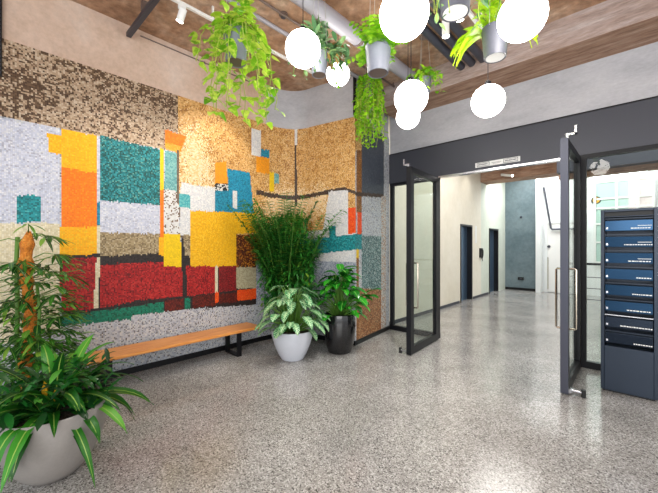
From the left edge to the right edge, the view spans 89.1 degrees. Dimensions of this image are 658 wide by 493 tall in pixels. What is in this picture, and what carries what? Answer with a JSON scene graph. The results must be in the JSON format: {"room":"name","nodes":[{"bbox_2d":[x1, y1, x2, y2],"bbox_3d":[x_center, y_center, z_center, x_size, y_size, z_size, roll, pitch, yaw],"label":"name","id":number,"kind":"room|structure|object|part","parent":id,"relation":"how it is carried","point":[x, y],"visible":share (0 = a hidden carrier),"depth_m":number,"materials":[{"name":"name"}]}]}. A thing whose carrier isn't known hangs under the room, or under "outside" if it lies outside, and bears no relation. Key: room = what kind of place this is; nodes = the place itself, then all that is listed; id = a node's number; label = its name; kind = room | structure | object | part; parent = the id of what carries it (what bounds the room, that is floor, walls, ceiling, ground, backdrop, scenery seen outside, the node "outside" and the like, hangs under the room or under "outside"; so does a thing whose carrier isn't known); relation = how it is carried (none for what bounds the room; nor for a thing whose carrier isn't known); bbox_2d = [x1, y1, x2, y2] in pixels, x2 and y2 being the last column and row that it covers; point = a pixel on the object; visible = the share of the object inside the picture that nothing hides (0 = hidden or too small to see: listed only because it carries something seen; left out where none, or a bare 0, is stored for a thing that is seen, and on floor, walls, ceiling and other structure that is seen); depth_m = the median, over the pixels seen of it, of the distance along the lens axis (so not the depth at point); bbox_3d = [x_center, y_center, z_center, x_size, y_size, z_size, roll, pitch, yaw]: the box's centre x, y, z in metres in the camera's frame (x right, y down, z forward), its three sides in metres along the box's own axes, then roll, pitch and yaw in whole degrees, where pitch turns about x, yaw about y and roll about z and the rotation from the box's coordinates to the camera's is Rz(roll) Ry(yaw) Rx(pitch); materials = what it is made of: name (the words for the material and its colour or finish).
{"room":"lobby","nodes":[
{"label":"lobby","id":0,"kind":"room"},
{"bbox_2d":[2,0,265,123],"bbox_3d":[-2.437,-0.560,4.089,0.278,4.120,3.858,0,0,43],"label":"wall","id":1,"kind":"structure","parent":0,"point":[67,29],"depth_m":3.82,"materials":[{"name":"paint"}]},
{"bbox_2d":[0,0,1,76],"bbox_3d":[-3.223,-2.105,2.978,0.045,1.010,0.440,0,0,43],"label":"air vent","id":2,"kind":"object","parent":1,"relation":"in","point":[0,0],"visible":1,"depth_m":3.14,"materials":[{"name":"black"}]},
{"bbox_2d":[140,35,252,83],"bbox_3d":[-1.667,-2.550,4.699,0.016,0.024,1.800,0,0,43],"label":"conduit","id":3,"kind":"object","parent":1,"relation":"attached to","point":[140,35],"visible":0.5,"depth_m":4.36,"materials":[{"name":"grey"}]},
{"bbox_2d":[266,76,387,136],"bbox_3d":[-0.012,-0.560,5.527,2.343,4.120,1.015,0,0,-12],"label":"wall","id":4,"kind":"structure","parent":0,"point":[324,103],"depth_m":5.50,"materials":[{"name":"grey concrete"}]},
{"bbox_2d":[0,38,388,384],"bbox_3d":[-1.429,-0.235,4.560,5.856,3.470,1.064,0,0,-32],"label":"mural","id":5,"kind":"object","parent":4,"relation":"attached to","point":[142,181],"visible":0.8,"depth_m":4.20,"materials":[{"name":"multicoloured tile"}]},
{"bbox_2d":[113,325,389,376],"bbox_3d":[-1.416,1.465,4.548,5.855,0.070,1.059,0,0,-32],"label":"baseboard","id":6,"kind":"structure","parent":4,"relation":"attached to","point":[134,369],"depth_m":4.60,"materials":[{"name":"black metal"}]},
{"bbox_2d":[353,77,355,114],"bbox_3d":[0.389,-2.295,5.052,0.032,0.610,0.040,0,0,43],"label":"trim","id":7,"kind":"structure","parent":4,"relation":"attached to","point":[354,78],"depth_m":5.04,"materials":[{"name":"black metal"}]},
{"bbox_2d":[390,177,439,337],"bbox_3d":[1.465,0.180,5.772,0.930,2.640,0.070,0,0,43],"label":"window","id":8,"kind":"structure","parent":4,"relation":"in","point":[393,326],"depth_m":6.02,"materials":[{"name":"black metal"}]},
{"bbox_2d":[399,159,438,354],"bbox_3d":[1.386,0.140,5.008,0.267,2.719,1.022,0,0,39],"label":"door","id":9,"kind":"structure","parent":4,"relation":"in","point":[411,347],"depth_m":4.64,"materials":[{"name":"black metal"}]},
{"bbox_3d":[1.213,0.540,4.635,0.066,0.642,0.022,0,0,39],"label":"pull handle","id":10,"kind":"part","parent":9,"relation":"part of","materials":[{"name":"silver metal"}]},
{"bbox_3d":[1.419,0.194,4.989,0.060,2.588,1.010,0,0,39],"label":"frame","id":11,"kind":"part","parent":9,"relation":"part of","materials":[{"name":"black metal"}]},
{"bbox_2d":[0,289,657,492],"bbox_3d":[3.302,1.550,4.714,8.800,0.100,15.800,0,0,43],"label":"floor","id":12,"kind":"structure","parent":0,"point":[481,407],"depth_m":2.90,"materials":[{"name":"stone"}]},
{"bbox_2d":[0,334,153,492],"bbox_3d":[-1.830,1.056,2.244,1.117,0.887,1.082,0,0,43],"label":"planter","id":13,"kind":"object","parent":12,"relation":"on","point":[50,425],"visible":1,"depth_m":2.06,"materials":[{"name":"grey ceramic"}]},
{"bbox_2d":[0,224,94,394],"bbox_3d":[-2.525,0.657,2.858,0.866,1.686,0.877,0,0,43],"label":"plant","id":14,"kind":"object","parent":13,"relation":"in","point":[24,346],"visible":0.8,"depth_m":2.79,"materials":[{"name":"green plant"}]},
{"bbox_2d":[85,322,259,387],"bbox_3d":[-1.815,1.320,4.154,0.380,0.360,2.100,0,0,43],"label":"bench","id":15,"kind":"object","parent":12,"relation":"on","point":[140,348],"visible":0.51,"depth_m":4.05,"materials":[{"name":"brown wood"}]},
{"bbox_3d":[-1.815,1.157,4.154,0.380,0.035,2.100,0,0,43],"label":"seat","id":16,"kind":"part","parent":15,"relation":"part of","materials":[{"name":"brown wood"}]},
{"bbox_2d":[228,193,346,325],"bbox_3d":[-0.619,0.353,4.799,1.366,2.293,1.398,0,0,43],"label":"areca palm","id":17,"kind":"object","parent":12,"relation":"on","point":[294,269],"visible":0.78,"depth_m":4.79,"materials":[{"name":"plant"}]},
{"bbox_2d":[255,285,330,361],"bbox_3d":[-0.498,1.011,4.447,1.015,0.978,0.964,0,0,43],"label":"variegated plant","id":18,"kind":"object","parent":12,"relation":"on","point":[292,339],"visible":1,"depth_m":4.29,"materials":[{"name":"plant"}]},
{"bbox_3d":[-0.489,1.302,4.476,0.570,0.396,0.570,0,0,43],"label":"pot","id":19,"kind":"part","parent":18,"relation":"part of","materials":[{"name":"ceramic"}]},
{"bbox_2d":[310,264,381,354],"bbox_3d":[0.139,0.877,4.656,1.146,1.246,0.799,0,0,43],"label":"plant","id":20,"kind":"object","parent":12,"relation":"on","point":[339,339],"visible":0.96,"depth_m":4.61,"materials":[{"name":"green plant"}]},
{"bbox_3d":[0.151,1.225,4.781,0.456,0.550,0.456,0,0,43],"label":"pot","id":21,"kind":"part","parent":20,"relation":"part of","materials":[{"name":"black ceramic"}]},
{"bbox_2d":[555,125,585,397],"bbox_3d":[2.758,0.140,3.730,0.267,2.719,1.022,0,0,43],"label":"door","id":22,"kind":"structure","parent":12,"relation":"on","point":[570,363],"depth_m":3.42,"materials":[{"name":"black metal"}]},
{"bbox_3d":[2.412,0.540,3.507,0.066,0.642,0.022,0,0,43],"label":"pull handle","id":23,"kind":"part","parent":22,"relation":"part of","materials":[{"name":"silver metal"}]},
{"bbox_3d":[2.504,0.540,3.421,0.066,0.642,0.022,0,0,43],"label":"pull handle","id":24,"kind":"part","parent":22,"relation":"part of","materials":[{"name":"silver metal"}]},
{"bbox_3d":[2.734,0.184,3.760,0.012,2.408,0.820,0,0,43],"label":"glass pane","id":25,"kind":"part","parent":22,"relation":"part of","materials":[{"name":"clear glass"}]},
{"bbox_3d":[2.734,0.194,3.760,0.060,2.588,1.010,0,0,43],"label":"frame","id":26,"kind":"part","parent":22,"relation":"part of","materials":[{"name":"black metal"}]},
{"bbox_2d":[587,263,600,300],"bbox_3d":[6.479,0.935,6.948,1.900,1.130,0.040,0,0,43],"label":"guard rail","id":27,"kind":"object","parent":12,"relation":"on","point":[587,263],"visible":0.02,"depth_m":7.46,"materials":[{"name":"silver metal"}]},
{"bbox_2d":[580,144,657,370],"bbox_3d":[4.562,0.180,2.883,3.860,2.640,0.070,0,0,43],"label":"window","id":28,"kind":"structure","parent":12,"relation":"on","point":[585,363],"depth_m":4.14,"materials":[{"name":"black metal"}]},
{"bbox_2d":[601,207,657,400],"bbox_3d":[3.114,0.560,3.471,0.430,1.880,0.356,0,0,43],"label":"tall cabinet","id":29,"kind":"object","parent":12,"relation":"on","point":[629,237],"visible":1,"depth_m":3.37,"materials":[{"name":"blue metal"}]},
{"bbox_3d":[3.008,1.252,3.358,0.370,0.455,0.026,0,0,43],"label":"panel","id":30,"kind":"part","parent":29,"relation":"part of","materials":[{"name":"blue paint"}]},
{"bbox_2d":[71,0,606,90],"bbox_3d":[3.507,-2.720,4.934,8.800,0.200,15.200,0,0,43],"label":"ceiling","id":31,"kind":"structure","parent":0,"point":[161,23],"depth_m":3.94,"materials":[{"name":"wood"}]},
{"bbox_2d":[126,0,159,37],"bbox_3d":[-2.019,-2.540,3.612,0.920,0.160,0.060,0,0,43],"label":"conduit","id":32,"kind":"object","parent":31,"relation":"attached to","point":[146,7],"visible":1,"depth_m":3.57,"materials":[{"name":"grey metal"}]},
{"bbox_2d":[171,0,214,23],"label":"track light","id":33,"kind":"object","parent":31,"relation":"hanging from","point":[182,11],"depth_m":3.41,"materials":[{"name":"white metal"}]},
{"bbox_2d":[188,0,284,129],"bbox_3d":[-0.634,-1.705,2.280,0.549,1.830,0.571,0,0,25],"label":"hanging planter","id":34,"kind":"object","parent":31,"relation":"hanging from","point":[240,39],"visible":1,"depth_m":2.21,"materials":[{"name":"metal"}]},
{"bbox_3d":[-0.641,-1.372,2.300,0.170,0.214,0.170,0,0,43],"label":"pot","id":35,"kind":"part","parent":34,"relation":"part of","materials":[{"name":"metal"}]},
{"bbox_2d":[230,58,241,66],"bbox_3d":[-0.641,-1.268,2.300,0.112,0.005,0.112,0,0,43],"label":"drip tray","id":36,"kind":"object","parent":34,"relation":"on","point":[236,62],"depth_m":2.29,"materials":[{"name":"brown"}]},
{"bbox_2d":[271,49,291,63],"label":"track light","id":37,"kind":"object","parent":31,"relation":"hanging from","point":[276,53],"depth_m":4.32,"materials":[{"name":"white metal"}]},
{"bbox_2d":[279,11,287,18],"bbox_3d":[-0.513,-2.598,3.760,0.100,0.045,0.100,0,0,43],"label":"smoke detector","id":38,"kind":"object","parent":31,"relation":"attached to","point":[284,12],"visible":0.66,"depth_m":3.74,"materials":[{"name":"brown"}]},
{"bbox_2d":[285,25,320,68],"bbox_3d":[-0.222,-2.078,2.850,0.300,1.085,0.300,0,0,43],"label":"pendant lamp","id":39,"kind":"object","parent":31,"relation":"hanging from","point":[302,47],"visible":1,"depth_m":2.75,"materials":[{"name":"white glass"}]},
{"bbox_2d":[225,0,383,93],"bbox_3d":[-0.767,-2.566,3.723,0.058,0.109,5.400,0,0,43],"label":"conduit","id":40,"kind":"object","parent":31,"relation":"attached to","point":[261,19],"visible":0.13,"depth_m":3.84,"materials":[{"name":"silver metal"}]},
{"bbox_2d":[288,8,351,88],"bbox_3d":[-0.070,-2.074,3.181,0.574,1.093,0.544,0,0,43],"label":"hanging planter","id":41,"kind":"object","parent":31,"relation":"hanging from","point":[319,69],"visible":0.59,"depth_m":3.15,"materials":[{"name":"metal"}]},
{"bbox_2d":[313,72,324,77],"bbox_3d":[-0.096,-1.643,3.200,0.112,0.005,0.112,0,0,43],"label":"drip tray","id":42,"kind":"object","parent":41,"relation":"on","point":[315,74],"depth_m":3.19,"materials":[{"name":"brown"}]},
{"bbox_3d":[-0.096,-1.742,3.200,0.170,0.204,0.170,0,0,43],"label":"pot","id":43,"kind":"part","parent":41,"relation":"part of","materials":[{"name":"metal"}]},
{"bbox_2d":[259,0,394,87],"bbox_3d":[-0.610,-2.582,3.576,0.034,0.077,5.400,0,0,43],"label":"conduit","id":44,"kind":"object","parent":31,"relation":"attached to","point":[262,1],"visible":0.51,"depth_m":3.75,"materials":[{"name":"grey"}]},
{"bbox_2d":[326,59,349,86],"bbox_3d":[0.105,-2.249,3.900,0.270,0.741,0.270,0,0,43],"label":"pendant lamp","id":45,"kind":"object","parent":31,"relation":"hanging from","point":[331,75],"visible":0.49,"depth_m":3.82,"materials":[{"name":"white glass"}]},
{"bbox_2d":[290,0,415,80],"bbox_3d":[-0.372,-2.483,3.150,0.186,0.273,5.100,0,0,43],"label":"ventilation duct","id":46,"kind":"object","parent":31,"relation":"hanging from","point":[338,23],"visible":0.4,"depth_m":3.60,"materials":[{"name":"silver metal"}]},
{"bbox_2d":[352,69,387,148],"bbox_3d":[0.573,-2.004,4.667,0.473,1.233,0.502,0,0,-37],"label":"hanging planter","id":47,"kind":"object","parent":31,"relation":"hanging from","point":[370,89],"visible":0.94,"depth_m":4.60,"materials":[{"name":"plant"}]},
{"bbox_3d":[0.566,-2.202,4.668,0.200,0.184,0.200,0,0,43],"label":"pot","id":48,"kind":"part","parent":47,"relation":"part of","materials":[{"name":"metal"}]},
{"bbox_2d":[347,0,409,78],"bbox_3d":[0.337,-1.958,2.490,0.427,1.325,0.505,0,0,-28],"label":"hanging planter","id":49,"kind":"object","parent":31,"relation":"hanging from","point":[377,49],"visible":0.83,"depth_m":2.43,"materials":[{"name":"metal"}]},
{"bbox_3d":[0.367,-1.397,2.501,0.196,0.204,0.196,0,0,43],"label":"pot","id":50,"kind":"part","parent":49,"relation":"part of","materials":[{"name":"metal"}]},
{"bbox_2d":[369,68,386,77],"bbox_3d":[0.367,-1.298,2.501,0.129,0.005,0.129,0,0,43],"label":"drip tray","id":51,"kind":"object","parent":49,"relation":"on","point":[373,72],"depth_m":2.49,"materials":[{"name":"brown"}]},
{"bbox_2d":[379,0,428,42],"bbox_3d":[0.438,-1.917,1.950,0.284,1.405,0.284,0,0,43],"label":"pendant lamp","id":52,"kind":"object","parent":31,"relation":"hanging from","point":[401,21],"visible":1,"depth_m":1.87,"materials":[{"name":"white glass"}]},
{"bbox_2d":[396,111,419,128],"bbox_3d":[0.922,-1.998,3.900,0.270,1.243,0.270,0,0,43],"label":"pendant lamp","id":53,"kind":"object","parent":31,"relation":"hanging from","point":[404,121],"visible":0.58,"depth_m":3.83,"materials":[{"name":"white glass"}]},
{"bbox_2d":[394,76,427,115],"bbox_3d":[0.724,-1.893,2.950,0.290,1.453,0.290,0,0,43],"label":"pendant lamp","id":54,"kind":"object","parent":31,"relation":"hanging from","point":[411,97],"visible":0.99,"depth_m":2.85,"materials":[{"name":"white glass"}]},
{"bbox_2d":[406,35,444,94],"bbox_3d":[1.194,-2.245,4.173,0.510,0.751,0.494,0,0,43],"label":"hanging planter","id":55,"kind":"object","parent":31,"relation":"hanging from","point":[424,75],"visible":0.76,"depth_m":4.10,"materials":[{"name":"metal"}]},
{"bbox_3d":[1.184,-2.002,4.173,0.180,0.184,0.180,0,0,43],"label":"pot","id":56,"kind":"part","parent":55,"relation":"part of","materials":[{"name":"metal"}]},
{"bbox_2d":[421,24,464,70],"bbox_3d":[0.082,-2.517,2.727,0.111,0.206,5.100,0,0,43],"label":"ceiling pipe","id":57,"kind":"object","parent":31,"relation":"hanging from","point":[426,32],"visible":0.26,"depth_m":4.06,"materials":[{"name":"grey metal"}]},
{"bbox_2d":[442,20,449,38],"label":"track light","id":58,"kind":"object","parent":31,"relation":"hanging from","point":[446,33],"depth_m":3.32,"materials":[{"name":"white metal"}]},
{"bbox_2d":[427,9,475,66],"bbox_3d":[0.184,-2.517,2.631,0.111,0.206,5.100,0,0,43],"label":"ceiling pipe","id":59,"kind":"object","parent":31,"relation":"attached to","point":[451,40],"visible":0.36,"depth_m":3.93,"materials":[{"name":"grey metal"}]},
{"bbox_2d":[428,0,483,62],"bbox_3d":[0.286,-2.517,2.536,0.111,0.206,5.100,0,0,43],"label":"ceiling pipe","id":60,"kind":"object","parent":31,"relation":"attached to","point":[456,27],"visible":0.48,"depth_m":3.81,"materials":[{"name":"grey metal"}]},
{"bbox_2d":[428,0,488,30],"bbox_3d":[0.849,-2.011,2.189,0.392,1.217,0.339,0,0,3],"label":"hanging planter","id":61,"kind":"object","parent":31,"relation":"hanging from","point":[450,10],"visible":0.99,"depth_m":2.18,"materials":[{"name":"metal"}]},
{"bbox_3d":[0.830,-1.637,2.200,0.210,0.204,0.210,0,0,43],"label":"pot","id":62,"kind":"part","parent":61,"relation":"part of","materials":[{"name":"metal"}]},
{"bbox_2d":[443,4,467,20],"bbox_3d":[0.830,-1.538,2.200,0.154,0.005,0.154,0,0,43],"label":"drip tray","id":63,"kind":"object","parent":61,"relation":"on","point":[458,12],"depth_m":2.19,"materials":[{"name":"white ceramic"}]},
{"bbox_2d":[468,10,477,23],"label":"track light","id":64,"kind":"object","parent":31,"relation":"hanging from","point":[471,15],"depth_m":3.52,"materials":[{"name":"white metal"}]},
{"bbox_3d":[0.925,-2.430,2.898,0.036,0.030,3.100,0,0,43],"label":"rail","id":65,"kind":"part","parent":64,"relation":"part of","materials":[{"name":"metal"}]},
{"bbox_2d":[471,80,505,117],"bbox_3d":[1.476,-1.913,3.100,0.290,1.415,0.290,0,0,43],"label":"pendant lamp","id":66,"kind":"object","parent":31,"relation":"hanging from","point":[489,99],"visible":1,"depth_m":3.01,"materials":[{"name":"white glass"}]},
{"bbox_2d":[450,0,537,68],"bbox_3d":[1.227,-2.015,2.508,0.585,1.210,0.350,0,0,34],"label":"hanging planter","id":67,"kind":"object","parent":31,"relation":"hanging from","point":[494,45],"visible":0.77,"depth_m":2.49,"materials":[{"name":"metal"}]},
{"bbox_3d":[1.243,-1.522,2.500,0.190,0.224,0.190,0,0,43],"label":"pot","id":68,"kind":"part","parent":67,"relation":"part of","materials":[{"name":"metal"}]},
{"bbox_2d":[486,53,504,62],"bbox_3d":[1.243,-1.413,2.500,0.128,0.005,0.128,0,0,43],"label":"drip tray","id":69,"kind":"object","parent":67,"relation":"on","point":[490,57],"depth_m":2.49,"materials":[{"name":"white plastic"}]},
{"bbox_2d":[381,0,657,118],"bbox_3d":[3.422,-2.447,3.523,6.600,0.345,0.580,0,0,43],"label":"ceiling beam","id":70,"kind":"structure","parent":31,"relation":"attached to","point":[607,28],"depth_m":3.94,"materials":[{"name":"brown wood"}]},
{"bbox_2d":[497,0,548,42],"bbox_3d":[1.242,-1.976,2.150,0.290,1.288,0.290,0,0,43],"label":"pendant lamp","id":71,"kind":"object","parent":31,"relation":"hanging from","point":[518,21],"visible":1,"depth_m":2.07,"materials":[{"name":"white glass"}]},
{"bbox_2d":[590,171,647,177],"bbox_3d":[8.178,-2.320,9.466,1.250,0.600,0.100,0,0,43],"label":"linear light","id":72,"kind":"object","parent":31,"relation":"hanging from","point":[644,171],"visible":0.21,"depth_m":9.41,"materials":[{"name":"white plastic"}]},
{"bbox_2d":[388,115,504,320],"bbox_3d":[3.555,-0.560,9.128,0.250,4.120,7.600,0,0,43],"label":"wall","id":73,"kind":"structure","parent":0,"point":[460,196],"depth_m":8.28,"materials":[{"name":"beige paint"}]},
{"bbox_2d":[389,301,459,324],"bbox_3d":[2.260,1.465,7.546,0.012,0.070,3.480,0,0,43],"label":"baseboard","id":74,"kind":"structure","parent":73,"relation":"attached to","point":[456,302],"depth_m":7.41,"materials":[{"name":"grey"}]},
{"bbox_2d":[460,224,472,302],"bbox_3d":[3.705,0.450,9.241,0.215,2.100,0.850,0,0,43],"label":"door","id":75,"kind":"structure","parent":73,"relation":"in","point":[466,231],"depth_m":9.45,"materials":[{"name":"blue metal"}]},
{"bbox_3d":[3.670,0.475,9.273,0.040,2.050,0.750,0,0,43],"label":"panel","id":76,"kind":"part","parent":75,"relation":"part of","materials":[{"name":"blue metal"}]},
{"bbox_2d":[473,292,488,298],"bbox_3d":[4.561,1.465,10.015,0.012,0.070,1.330,0,0,43],"label":"baseboard","id":77,"kind":"structure","parent":73,"relation":"attached to","point":[487,293],"depth_m":9.96,"materials":[{"name":"grey"}]},
{"bbox_2d":[479,248,483,260],"bbox_3d":[4.568,0.246,9.960,0.096,0.393,0.220,0,0,43],"label":"intercom","id":78,"kind":"object","parent":73,"relation":"attached to","point":[481,251],"visible":1,"depth_m":9.91,"materials":[{"name":"black plastic"}]},
{"bbox_2d":[489,228,498,293],"bbox_3d":[5.297,0.460,10.948,0.215,2.080,0.920,0,0,43],"label":"door","id":79,"kind":"structure","parent":73,"relation":"in","point":[493,233],"depth_m":11.19,"materials":[{"name":"blue metal"}]},
{"bbox_3d":[5.263,0.485,10.981,0.040,2.030,0.820,0,0,43],"label":"panel","id":80,"kind":"part","parent":79,"relation":"part of","materials":[{"name":"blue metal"}]},
{"bbox_2d":[481,162,558,184],"bbox_3d":[7.207,-2.270,7.875,6.800,0.700,0.550,0,0,43],"label":"ceiling","id":81,"kind":"structure","parent":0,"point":[547,170],"depth_m":9.29,"materials":[{"name":"brown wood"}]},
{"bbox_2d":[501,174,512,176],"bbox_3d":[5.000,-2.000,9.393,0.093,0.168,0.433,0,0,-18],"label":"spotlight","id":82,"kind":"object","parent":81,"relation":"attached to","point":[507,175],"visible":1,"depth_m":9.31,"materials":[{"name":"white metal"}]},
{"bbox_2d":[505,179,535,288],"bbox_3d":[6.580,-0.560,11.639,1.250,4.120,0.200,0,0,43],"label":"wall","id":83,"kind":"structure","parent":0,"point":[520,196],"depth_m":11.49,"materials":[{"name":"paint"}]},
{"bbox_2d":[505,287,535,290],"bbox_3d":[6.599,1.460,11.475,1.000,0.080,0.015,0,0,43],"label":"baseboard","id":84,"kind":"structure","parent":83,"relation":"attached to","point":[512,288],"depth_m":11.48,"materials":[{"name":"black metal"}]},
{"bbox_2d":[390,42,657,153],"bbox_3d":[3.657,-2.135,3.871,6.730,0.970,0.250,0,0,43],"label":"wall","id":85,"kind":"structure","parent":0,"point":[630,75],"depth_m":4.39,"materials":[{"name":"grey concrete"}]},
{"bbox_2d":[475,156,519,167],"bbox_3d":[2.420,-1.215,4.816,0.600,0.070,0.014,0,0,43],"label":"door sign","id":86,"kind":"object","parent":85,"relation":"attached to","point":[512,159],"visible":1,"depth_m":4.80,"materials":[{"name":"white plastic"}]},
{"bbox_2d":[438,158,569,178],"bbox_3d":[2.474,-1.126,4.823,1.840,0.028,0.090,0,0,43],"label":"trim","id":87,"kind":"structure","parent":85,"relation":"attached to","point":[556,159],"depth_m":4.76,"materials":[{"name":"silver metal"}]},
{"bbox_2d":[389,96,657,155],"bbox_3d":[3.551,-1.657,3.778,6.760,0.015,0.030,0,0,43],"label":"trim","id":88,"kind":"structure","parent":85,"relation":"attached to","point":[654,96],"depth_m":4.46,"materials":[{"name":"black metal"}]},
{"bbox_2d":[389,97,657,183],"bbox_3d":[3.588,-1.395,3.819,6.760,0.510,0.120,0,0,43],"label":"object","id":89,"kind":"structure","parent":85,"relation":"attached to","point":[635,124],"depth_m":4.45,"materials":[{"name":"grey metal"}]},
{"bbox_2d":[536,178,542,292],"bbox_3d":[6.969,-0.560,11.037,0.140,4.120,0.550,0,0,43],"label":"wall pier","id":90,"kind":"object","parent":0,"point":[539,182],"visible":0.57,"depth_m":10.85,"materials":[{"name":"white paint"}]},
{"bbox_2d":[543,170,657,295],"bbox_3d":[9.263,-0.560,9.171,5.760,4.120,0.150,0,0,43],"label":"wall","id":91,"kind":"structure","parent":0,"point":[551,184],"depth_m":10.25,"materials":[{"name":"white paint"}]},
{"bbox_2d":[543,187,571,229],"bbox_3d":[7.473,-1.237,10.622,1.160,1.434,0.089,0,0,43],"label":"wall rail","id":92,"kind":"object","parent":91,"relation":"attached to","point":[544,191],"visible":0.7,"depth_m":10.88,"materials":[{"name":"grey metal"}]},
{"bbox_2d":[545,221,571,292],"bbox_3d":[7.436,0.350,10.716,0.840,2.300,0.082,0,0,43],"label":"door","id":93,"kind":"structure","parent":91,"relation":"in","point":[552,237],"depth_m":10.85,"materials":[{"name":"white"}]},
{"bbox_2d":[591,196,600,203],"bbox_3d":[8.091,-1.400,10.114,0.238,0.238,0.070,0,0,43],"label":"wall lamp","id":94,"kind":"object","parent":91,"relation":"attached to","point":[592,199],"visible":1,"depth_m":10.09,"materials":[{"name":"gold metal"}]},
{"bbox_2d":[594,176,654,262],"bbox_3d":[8.527,-0.725,9.687,1.340,2.450,0.060,0,0,43],"label":"window","id":95,"kind":"structure","parent":91,"relation":"in","point":[639,192],"depth_m":9.74,"materials":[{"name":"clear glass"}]},
{"bbox_3d":[8.249,-0.725,9.960,0.440,2.350,0.020,0,0,43],"label":"glass pane","id":96,"kind":"part","parent":95,"relation":"part of","materials":[{"name":"teal"}]},
{"bbox_3d":[8.600,-0.725,9.633,0.400,2.350,0.020,0,0,43],"label":"glass pane","id":97,"kind":"part","parent":95,"relation":"part of","materials":[{"name":"teal"}]},
{"bbox_3d":[8.672,-0.725,9.541,0.170,2.350,0.015,0,0,43],"label":"blind panel","id":98,"kind":"part","parent":95,"relation":"part of","materials":[{"name":"white"}]},
{"bbox_3d":[8.885,-0.725,9.367,0.260,2.350,0.020,0,0,43],"label":"glass pane","id":99,"kind":"part","parent":95,"relation":"part of","materials":[{"name":"white"}]},
{"bbox_2d":[557,149,657,174],"bbox_3d":[6.800,-2.120,5.862,4.650,1.000,0.250,0,0,43],"label":"ceiling","id":100,"kind":"structure","parent":0,"point":[651,156],"depth_m":6.64,"materials":[{"name":"grey"}]},
{"bbox_2d":[559,163,657,179],"bbox_3d":[6.970,-1.660,6.045,4.650,0.280,0.250,0,0,43],"label":"ceiling","id":101,"kind":"structure","parent":0,"point":[653,166],"depth_m":6.84,"materials":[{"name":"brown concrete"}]}
]}

